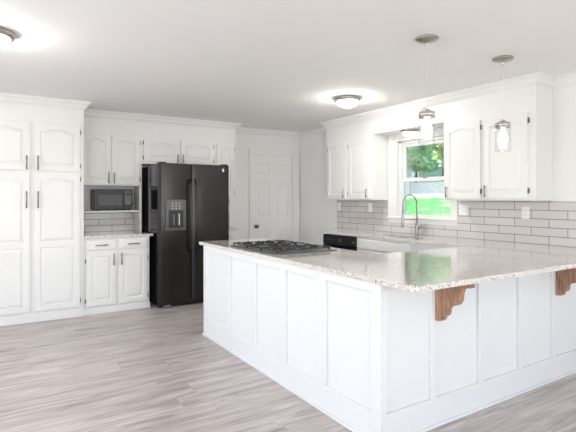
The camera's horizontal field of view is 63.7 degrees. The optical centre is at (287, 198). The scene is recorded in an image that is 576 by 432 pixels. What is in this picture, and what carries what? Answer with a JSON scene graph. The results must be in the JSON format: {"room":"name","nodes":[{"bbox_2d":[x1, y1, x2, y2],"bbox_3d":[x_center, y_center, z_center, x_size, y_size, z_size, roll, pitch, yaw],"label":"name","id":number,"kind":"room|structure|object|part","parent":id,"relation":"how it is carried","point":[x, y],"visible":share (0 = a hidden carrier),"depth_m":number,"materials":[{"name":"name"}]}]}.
{"room":"kitchen","nodes":[
{"label":"kitchen","id":0,"kind":"room"},
{"bbox_2d":[98,133,298,239],"bbox_3d":[-2.784,0.117,6.021,7.358,2.455,0.150,0,0,-32],"label":"wall","id":1,"kind":"structure","parent":0,"point":[239,206],"depth_m":7.27,"materials":[{"name":"paint"}]},
{"bbox_2d":[84,186,133,231],"bbox_3d":[-2.412,0.122,6.164,0.790,0.614,0.008,0,0,-32],"label":"backsplash","id":2,"kind":"structure","parent":1,"relation":"attached to","point":[96,221],"depth_m":6.17,"materials":[{"name":"tile"}]},
{"bbox_2d":[84,117,141,230],"bbox_3d":[-2.324,-0.340,6.013,0.776,1.538,0.354,0,0,-32],"label":"upper cabinet","id":3,"kind":"object","parent":1,"relation":"attached to","point":[112,147],"visible":0.79,"depth_m":5.93,"materials":[{"name":"white paint"}]},
{"bbox_3d":[-2.408,-0.495,5.803,0.346,0.620,0.019,0,0,-32],"label":"door","id":4,"kind":"part","parent":3,"relation":"part of","materials":[{"name":"white paint"}]},
{"bbox_3d":[-2.416,-0.011,6.148,0.724,0.318,0.010,0,0,-32],"label":"panel","id":5,"kind":"part","parent":3,"relation":"part of","materials":[{"name":"white paint"}]},
{"bbox_2d":[84,210,139,212],"bbox_3d":[-2.338,0.160,6.025,0.724,0.021,0.303,0,0,-32],"label":"shelf","id":6,"kind":"object","parent":3,"relation":"attached to","point":[85,211],"depth_m":5.95,"materials":[{"name":"white paint"}]},
{"bbox_2d":[90,189,134,210],"bbox_3d":[-2.282,0.013,6.042,0.508,0.270,0.278,0,0,-32],"label":"microwave","id":7,"kind":"object","parent":3,"relation":"on","point":[100,199],"visible":1,"depth_m":5.91,"materials":[{"name":"black plastic"}]},
{"bbox_3d":[-2.277,0.008,5.896,0.357,0.256,0.020,0,0,-32],"label":"door","id":8,"kind":"part","parent":7,"relation":"part of","materials":[{"name":"black glass"}]},
{"bbox_3d":[-2.078,0.008,6.024,0.112,0.256,0.018,0,0,-32],"label":"control panel","id":9,"kind":"part","parent":7,"relation":"part of","materials":[{"name":"black plastic"}]},
{"bbox_3d":[-2.098,-0.495,6.000,0.353,0.620,0.019,0,0,-32],"label":"door","id":10,"kind":"part","parent":3,"relation":"part of","materials":[{"name":"white paint"}]},
{"bbox_3d":[-2.020,0.130,6.228,0.030,0.598,0.280,0,0,-32],"label":"panel","id":11,"kind":"part","parent":3,"relation":"part of","materials":[{"name":"white paint"}]},
{"bbox_2d":[142,122,213,165],"bbox_3d":[-1.562,-0.787,6.498,1.031,0.644,0.354,0,0,-32],"label":"upper cabinet","id":12,"kind":"object","parent":1,"relation":"attached to","point":[168,143],"visible":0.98,"depth_m":6.36,"materials":[{"name":"white paint"}]},
{"bbox_3d":[-1.703,-0.647,6.251,0.483,0.315,0.019,0,0,-32],"label":"door","id":13,"kind":"part","parent":12,"relation":"part of","materials":[{"name":"white paint"}]},
{"bbox_3d":[-1.277,-0.647,6.522,0.483,0.315,0.019,0,0,-32],"label":"door","id":14,"kind":"part","parent":12,"relation":"part of","materials":[{"name":"white paint"}]},
{"bbox_2d":[214,128,235,197],"bbox_3d":[-0.984,-0.562,6.865,0.338,1.094,0.354,0,0,-32],"label":"upper cabinet","id":15,"kind":"object","parent":1,"relation":"attached to","point":[224,139],"visible":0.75,"depth_m":6.78,"materials":[{"name":"white paint"}]},
{"bbox_3d":[-0.913,-0.420,6.753,0.278,0.770,0.019,0,0,-32],"label":"door","id":16,"kind":"part","parent":15,"relation":"part of","materials":[{"name":"white paint"}]},
{"bbox_2d":[249,148,299,241],"bbox_3d":[-0.199,0.275,7.529,0.950,2.140,0.077,0,0,-32],"label":"door","id":17,"kind":"structure","parent":1,"relation":"in","point":[274,180],"depth_m":7.55,"materials":[{"name":"paint"}]},
{"bbox_2d":[0,0,575,131],"bbox_3d":[-0.357,-1.185,2.202,7.358,0.150,9.300,0,0,-32],"label":"ceiling","id":18,"kind":"structure","parent":0,"point":[280,65],"depth_m":3.51,"materials":[{"name":"paint"}]},
{"bbox_2d":[0,27,14,47],"bbox_3d":[-1.969,-1.049,3.062,0.290,0.121,0.290,0,0,-32],"label":"flush ceiling light","id":19,"kind":"object","parent":18,"relation":"attached to","point":[7,36],"visible":1,"depth_m":3.05,"materials":[{"name":"white glass"}]},
{"bbox_2d":[334,95,360,108],"bbox_3d":[0.654,-1.049,5.096,0.290,0.121,0.290,0,0,-32],"label":"flush ceiling light","id":20,"kind":"object","parent":18,"relation":"attached to","point":[345,101],"visible":1,"depth_m":5.01,"materials":[{"name":"white glass"}]},
{"bbox_2d":[415,34,438,136],"bbox_3d":[0.959,-0.741,3.200,0.158,0.736,0.158,0,0,-32],"label":"pendant light","id":21,"kind":"object","parent":18,"relation":"hanging from","point":[427,39],"visible":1,"depth_m":3.18,"materials":[{"name":"silver metal"}]},
{"bbox_3d":[0.959,-0.835,3.200,0.005,0.450,0.005,0,0,35],"label":"cord","id":22,"kind":"part","parent":21,"relation":"part of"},
{"bbox_3d":[0.959,-0.588,3.200,0.116,0.055,0.116,0,0,-32],"label":"lid","id":23,"kind":"part","parent":21,"relation":"part of","materials":[{"name":"silver metal"}]},
{"bbox_3d":[0.959,-0.485,3.200,0.070,0.112,0.070,0,0,-32],"label":"bulb","id":24,"kind":"part","parent":21,"relation":"part of","materials":[{"name":"white glass"}]},
{"bbox_2d":[492,55,513,143],"bbox_3d":[1.695,-0.741,3.654,0.158,0.736,0.158,0,0,-32],"label":"pendant light","id":25,"kind":"object","parent":18,"relation":"hanging from","point":[502,138],"visible":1,"depth_m":3.63,"materials":[{"name":"silver metal"}]},
{"bbox_3d":[1.695,-0.835,3.654,0.005,0.450,0.005,0,0,-10],"label":"cord","id":26,"kind":"part","parent":25,"relation":"part of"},
{"bbox_3d":[1.695,-0.588,3.654,0.116,0.055,0.116,0,0,-32],"label":"lid","id":27,"kind":"part","parent":25,"relation":"part of","materials":[{"name":"silver metal"}]},
{"bbox_3d":[1.695,-0.485,3.654,0.070,0.112,0.070,0,0,-32],"label":"bulb","id":28,"kind":"part","parent":25,"relation":"part of","materials":[{"name":"white glass"}]},
{"bbox_2d":[0,301,575,431],"bbox_3d":[-0.357,1.405,2.202,7.358,0.120,9.300,0,0,-32],"label":"floor","id":29,"kind":"structure","parent":0,"point":[152,368],"depth_m":3.29,"materials":[{"name":"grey wood"}]},
{"bbox_2d":[0,102,83,325],"bbox_3d":[-2.974,0.118,5.337,1.043,2.454,0.800,0,0,-32],"label":"pantry cabinet","id":30,"kind":"object","parent":29,"relation":"on","point":[42,148],"visible":1,"depth_m":5.07,"materials":[{"name":"white paint"}]},
{"bbox_3d":[-2.993,0.471,4.904,0.457,1.517,0.019,0,0,-32],"label":"door","id":31,"kind":"part","parent":30,"relation":"part of","materials":[{"name":"white paint"}]},
{"bbox_3d":[-2.993,-0.573,4.904,0.457,0.525,0.019,0,0,-32],"label":"door","id":32,"kind":"part","parent":30,"relation":"part of","materials":[{"name":"white paint"}]},
{"bbox_3d":[-2.722,0.007,5.045,0.014,0.185,0.036,0,0,-32],"label":"handle","id":33,"kind":"part","parent":30,"relation":"part of","materials":[{"name":"grey metal"}]},
{"bbox_3d":[-2.571,0.471,5.172,0.457,1.517,0.019,0,0,-32],"label":"door","id":34,"kind":"part","parent":30,"relation":"part of","materials":[{"name":"white paint"}]},
{"bbox_3d":[-2.571,-0.573,5.172,0.457,0.525,0.019,0,0,-32],"label":"door","id":35,"kind":"part","parent":30,"relation":"part of","materials":[{"name":"white paint"}]},
{"bbox_2d":[84,236,149,314],"bbox_3d":[-2.217,0.902,5.832,0.763,0.885,0.774,0,0,-32],"label":"base cabinet","id":36,"kind":"object","parent":29,"relation":"on","point":[116,270],"visible":0.97,"depth_m":5.53,"materials":[{"name":"white paint"}]},
{"bbox_3d":[-2.194,0.541,5.442,0.333,0.117,0.019,0,0,-32],"label":"drawer","id":37,"kind":"part","parent":36,"relation":"part of","materials":[{"name":"white paint"}]},
{"bbox_3d":[-2.194,0.935,5.442,0.333,0.630,0.019,0,0,-32],"label":"door","id":38,"kind":"part","parent":36,"relation":"part of","materials":[{"name":"white paint"}]},
{"bbox_2d":[84,230,152,238],"bbox_3d":[-2.207,0.445,5.849,0.797,0.030,0.741,0,0,-32],"label":"countertop","id":39,"kind":"structure","parent":36,"relation":"on","point":[130,233],"depth_m":5.67,"materials":[{"name":"stone"}]},
{"bbox_3d":[-1.884,0.541,5.638,0.340,0.117,0.019,0,0,-32],"label":"drawer","id":40,"kind":"part","parent":36,"relation":"part of","materials":[{"name":"white paint"}]},
{"bbox_3d":[-1.884,0.935,5.638,0.340,0.630,0.019,0,0,-32],"label":"door","id":41,"kind":"part","parent":36,"relation":"part of","materials":[{"name":"white paint"}]},
{"bbox_2d":[142,162,228,307],"bbox_3d":[-1.372,0.445,6.192,0.939,1.800,0.905,0,0,-32],"label":"refrigerator","id":42,"kind":"object","parent":29,"relation":"on","point":[184,205],"visible":0.86,"depth_m":5.81,"materials":[{"name":"black metal"}]},
{"bbox_3d":[-1.409,0.422,5.766,0.419,1.725,0.075,0,0,-32],"label":"door","id":43,"kind":"part","parent":42,"relation":"part of","materials":[{"name":"black metal"}]},
{"bbox_3d":[-1.393,0.200,5.745,0.260,0.380,0.038,0,0,-32],"label":"dispenser frame","id":44,"kind":"part","parent":42,"relation":"part of","materials":[{"name":"grey plastic"}]},
{"bbox_3d":[-1.220,0.210,5.798,0.026,0.923,0.076,0,0,-32],"label":"handle","id":45,"kind":"part","parent":42,"relation":"part of","materials":[{"name":"black metal"}]},
{"bbox_3d":[-1.161,0.210,5.836,0.026,0.923,0.076,0,0,-32],"label":"handle","id":46,"kind":"part","parent":42,"relation":"part of","materials":[{"name":"black metal"}]},
{"bbox_3d":[-1.010,0.422,6.019,0.514,1.725,0.075,0,0,-32],"label":"door","id":47,"kind":"part","parent":42,"relation":"part of","materials":[{"name":"black metal"}]},
{"bbox_2d":[229,230,235,239],"bbox_3d":[-0.979,0.902,6.856,0.340,0.884,0.374,0,0,-32],"label":"base cabinet","id":48,"kind":"object","parent":29,"relation":"on","point":[232,233],"visible":0.06,"depth_m":6.79,"materials":[{"name":"white paint"}]},
{"bbox_3d":[-0.903,0.541,6.736,0.280,0.117,0.019,0,0,-32],"label":"drawer","id":49,"kind":"part","parent":48,"relation":"part of","materials":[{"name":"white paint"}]},
{"bbox_2d":[320,233,325,245],"bbox_3d":[0.621,0.902,6.578,0.613,0.885,0.459,0,0,-32],"label":"base cabinet","id":50,"kind":"object","parent":29,"relation":"on","point":[321,234],"visible":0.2,"depth_m":6.27,"materials":[{"name":"white paint"}]},
{"bbox_2d":[323,234,356,250],"bbox_3d":[0.869,0.907,6.069,0.614,0.875,0.653,0,0,-32],"label":"dishwasher","id":51,"kind":"object","parent":29,"relation":"on","point":[330,240],"visible":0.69,"depth_m":5.89,"materials":[{"name":"black plastic"}]},
{"bbox_3d":[0.656,0.907,5.934,0.026,0.635,0.649,0,0,-32],"label":"door","id":52,"kind":"part","parent":51,"relation":"part of","materials":[{"name":"black metal"}]},
{"bbox_2d":[202,246,575,431],"bbox_3d":[0.981,0.902,4.144,2.613,0.885,2.733,0,0,-32],"label":"base cabinet","id":53,"kind":"object","parent":29,"relation":"on","point":[368,356],"visible":0.83,"depth_m":3.01,"materials":[{"name":"white paint"}]},
{"bbox_3d":[-0.164,0.487,3.557,0.019,0.052,2.496,0,0,-32],"label":"rail","id":54,"kind":"part","parent":53,"relation":"part of","materials":[{"name":"white paint"}]},
{"bbox_3d":[-0.164,1.261,3.557,0.019,0.168,2.496,0,0,-32],"label":"rail","id":55,"kind":"part","parent":53,"relation":"part of","materials":[{"name":"white paint"}]},
{"bbox_2d":[199,228,575,291],"bbox_3d":[0.684,0.445,4.608,2.601,0.030,3.895,0,0,-32],"label":"countertop","id":56,"kind":"structure","parent":53,"relation":"on","point":[467,261],"depth_m":3.23,"materials":[{"name":"beige stone"}]},
{"bbox_2d":[230,240,336,254],"bbox_3d":[-0.060,0.411,4.038,0.600,0.037,0.800,0,0,-32],"label":"gas cooktop","id":57,"kind":"object","parent":56,"relation":"in","point":[280,247],"visible":1,"depth_m":3.88,"materials":[{"name":"metal"}]},
{"bbox_2d":[401,194,420,234],"bbox_3d":[1.442,0.186,5.417,0.282,0.487,0.089,0,0,-32],"label":"kitchen faucet","id":58,"kind":"object","parent":56,"relation":"on","point":[417,227],"visible":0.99,"depth_m":5.45,"materials":[{"name":"silver metal"}]},
{"bbox_3d":[1.597,0.478,3.208,2.578,0.034,0.019,0,0,-32],"label":"rail","id":59,"kind":"part","parent":53,"relation":"part of","materials":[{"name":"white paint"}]},
{"bbox_3d":[0.922,1.336,4.237,2.613,0.018,2.512,0,0,-32],"label":"shoe moulding","id":60,"kind":"part","parent":53,"relation":"part of","materials":[{"name":"white paint"}]},
{"bbox_3d":[1.597,1.261,3.208,2.578,0.168,0.019,0,0,-32],"label":"rail","id":61,"kind":"part","parent":53,"relation":"part of","materials":[{"name":"white paint"}]},
{"bbox_2d":[357,237,449,253],"bbox_3d":[1.534,0.902,5.088,0.668,0.885,1.705,0,0,-32],"label":"base cabinet","id":62,"kind":"object","parent":29,"relation":"on","point":[370,245],"visible":0.06,"depth_m":5.19,"materials":[{"name":"white paint"}]},
{"bbox_3d":[1.071,0.541,5.278,0.019,0.117,0.830,0,0,-32],"label":"drawer","id":63,"kind":"part","parent":62,"relation":"part of","materials":[{"name":"white paint"}]},
{"bbox_2d":[299,84,575,246],"bbox_3d":[2.696,0.117,4.023,0.150,2.455,9.100,0,0,-32],"label":"wall","id":64,"kind":"structure","parent":0,"point":[317,213],"depth_m":7.00,"materials":[{"name":"paint"}]},
{"bbox_2d":[0,72,575,138],"bbox_3d":[-0.357,-1.064,2.202,6.958,0.092,8.900,0,0,-32],"label":"trim","id":65,"kind":"structure","parent":64,"relation":"attached to","point":[537,78],"depth_m":5.28,"materials":[{"name":"paint"}]},
{"bbox_2d":[337,202,340,210],"bbox_3d":[0.758,0.113,6.909,0.010,0.120,0.075,0,0,-32],"label":"light switch","id":66,"kind":"object","parent":64,"relation":"attached to","point":[338,203],"visible":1,"depth_m":6.89,"materials":[{"name":"white plastic"}]},
{"bbox_2d":[327,119,387,199],"bbox_3d":[0.915,-0.547,6.375,0.332,1.124,0.968,0,0,-32],"label":"upper cabinet","id":67,"kind":"object","parent":64,"relation":"attached to","point":[357,158],"visible":1,"depth_m":6.14,"materials":[{"name":"white paint"}]},
{"bbox_3d":[0.683,-0.393,6.514,0.019,0.775,0.395,0,0,-32],"label":"door","id":68,"kind":"part","parent":67,"relation":"part of","materials":[{"name":"white paint"}]},
{"bbox_3d":[0.932,-0.393,6.121,0.019,0.775,0.415,0,0,-32],"label":"door","id":69,"kind":"part","parent":67,"relation":"part of","materials":[{"name":"white paint"}]},
{"bbox_2d":[368,203,371,211],"bbox_3d":[1.123,0.117,6.335,0.010,0.120,0.075,0,0,-32],"label":"light switch","id":70,"kind":"object","parent":64,"relation":"attached to","point":[369,204],"visible":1,"depth_m":6.33,"materials":[{"name":"white plastic"}]},
{"bbox_2d":[373,104,443,135],"bbox_3d":[1.495,-0.968,5.515,0.278,0.285,1.105,0,0,-32],"label":"trim","id":71,"kind":"structure","parent":64,"relation":"attached to","point":[392,124],"depth_m":5.45,"materials":[{"name":"white paint"}]},
{"bbox_2d":[400,129,418,136],"bbox_3d":[1.454,-0.780,5.544,0.214,0.089,0.214,0,0,-32],"label":"flush ceiling light","id":72,"kind":"object","parent":64,"relation":"attached to","point":[406,132],"visible":1,"depth_m":5.48,"materials":[{"name":"white glass"}]},
{"bbox_2d":[387,127,457,225],"bbox_3d":[1.643,-0.263,5.620,0.155,1.125,1.075,0,0,-32],"label":"window","id":73,"kind":"structure","parent":64,"relation":"in","point":[404,147],"depth_m":5.89,"materials":[{"name":"paint"}]},
{"bbox_3d":[1.672,-0.010,5.588,0.004,0.420,0.734,0,0,-32],"label":"glass pane","id":74,"kind":"part","parent":73,"relation":"part of","materials":[{"name":"clear glass"}]},
{"bbox_3d":[1.702,-0.463,5.607,0.004,0.405,0.734,0,0,-32],"label":"glass pane","id":75,"kind":"part","parent":73,"relation":"part of","materials":[{"name":"clear glass"}]},
{"bbox_3d":[1.605,0.237,5.596,0.065,0.020,1.075,0,0,-32],"label":"sill","id":76,"kind":"part","parent":73,"relation":"part of","materials":[{"name":"paint"}]},
{"bbox_3d":[1.702,-0.463,5.607,0.030,0.475,0.780,0,0,-32],"label":"sash","id":77,"kind":"part","parent":73,"relation":"part of","materials":[{"name":"paint"}]},
{"bbox_3d":[1.672,-0.015,5.588,0.030,0.480,0.780,0,0,-32],"label":"sash","id":78,"kind":"part","parent":73,"relation":"part of","materials":[{"name":"paint"}]},
{"bbox_2d":[337,201,575,246],"bbox_3d":[2.743,0.228,3.802,0.008,0.402,7.477,0,0,-32],"label":"backsplash","id":79,"kind":"structure","parent":64,"relation":"attached to","point":[548,223],"depth_m":4.78,"materials":[{"name":"tile"}]},
{"bbox_2d":[459,204,467,214],"bbox_3d":[1.922,0.120,5.077,0.010,0.120,0.115,0,0,-32],"label":"light switch","id":80,"kind":"object","parent":64,"relation":"attached to","point":[463,208],"visible":1,"depth_m":5.07,"materials":[{"name":"white plastic"}]},
{"bbox_2d":[444,85,552,200],"bbox_3d":[2.035,-0.547,4.612,0.332,1.124,1.000,0,0,-32],"label":"upper cabinet","id":81,"kind":"object","parent":64,"relation":"attached to","point":[477,166],"visible":0.92,"depth_m":4.40,"materials":[{"name":"white paint"}]},
{"bbox_3d":[1.793,-0.393,4.766,0.019,0.775,0.420,0,0,-32],"label":"door","id":82,"kind":"part","parent":81,"relation":"part of","materials":[{"name":"white paint"}]},
{"bbox_3d":[2.047,-0.393,4.367,0.019,0.775,0.445,0,0,-32],"label":"door","id":83,"kind":"part","parent":81,"relation":"part of","materials":[{"name":"white paint"}]},
{"bbox_2d":[522,206,528,218],"bbox_3d":[2.299,0.133,4.484,0.008,0.120,0.075,0,0,-32],"label":"power outlet","id":84,"kind":"object","parent":64,"relation":"attached to","point":[525,209],"visible":1,"depth_m":4.48,"materials":[{"name":"white plastic"}]},
{"label":"outside","id":85,"kind":"structure","parent":0,"visible":0},
{"bbox_2d":[407,183,450,215],"bbox_3d":[14.874,-0.079,35.515,54.000,4.543,60.000,0,0,-32],"label":"lawn","id":86,"kind":"structure","parent":85,"point":[426,206],"depth_m":21.06,"materials":[{"name":"green plant"}]},
{"bbox_2d":[408,144,439,182],"bbox_3d":[10.796,-4.248,39.018,3.217,6.289,3.354,0,0,-32],"label":"tree","id":87,"kind":"object","parent":86,"relation":"on","point":[420,158],"visible":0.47,"depth_m":38.25,"materials":[{"name":"green plant"}]},
{"bbox_2d":[407,160,441,182],"bbox_3d":[13.087,-2.580,45.042,4.200,2.280,3.800,0,0,17],"label":"garden shed","id":88,"kind":"object","parent":86,"relation":"on","point":[438,172],"visible":0.1,"depth_m":43.53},
{"bbox_3d":[12.029,-2.100,43.765,0.700,1.280,0.049,0,0,17],"label":"door","id":89,"kind":"part","parent":88,"relation":"part of","materials":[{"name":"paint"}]},
{"bbox_2d":[432,143,443,180],"bbox_3d":[13.483,-4.418,40.216,2.908,6.436,3.367,0,0,-32],"label":"tree","id":90,"kind":"object","parent":86,"relation":"on","point":[439,146],"visible":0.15,"depth_m":39.77,"materials":[{"name":"green plant"}]},
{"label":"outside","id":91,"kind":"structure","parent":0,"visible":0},
{"bbox_2d":[407,181,443,197],"bbox_3d":[10.148,-0.724,32.512,13.600,1.604,56.000,0,0,-32],"label":"road","id":92,"kind":"structure","parent":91,"point":[418,189],"depth_m":28.16,"materials":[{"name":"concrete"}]}
]}

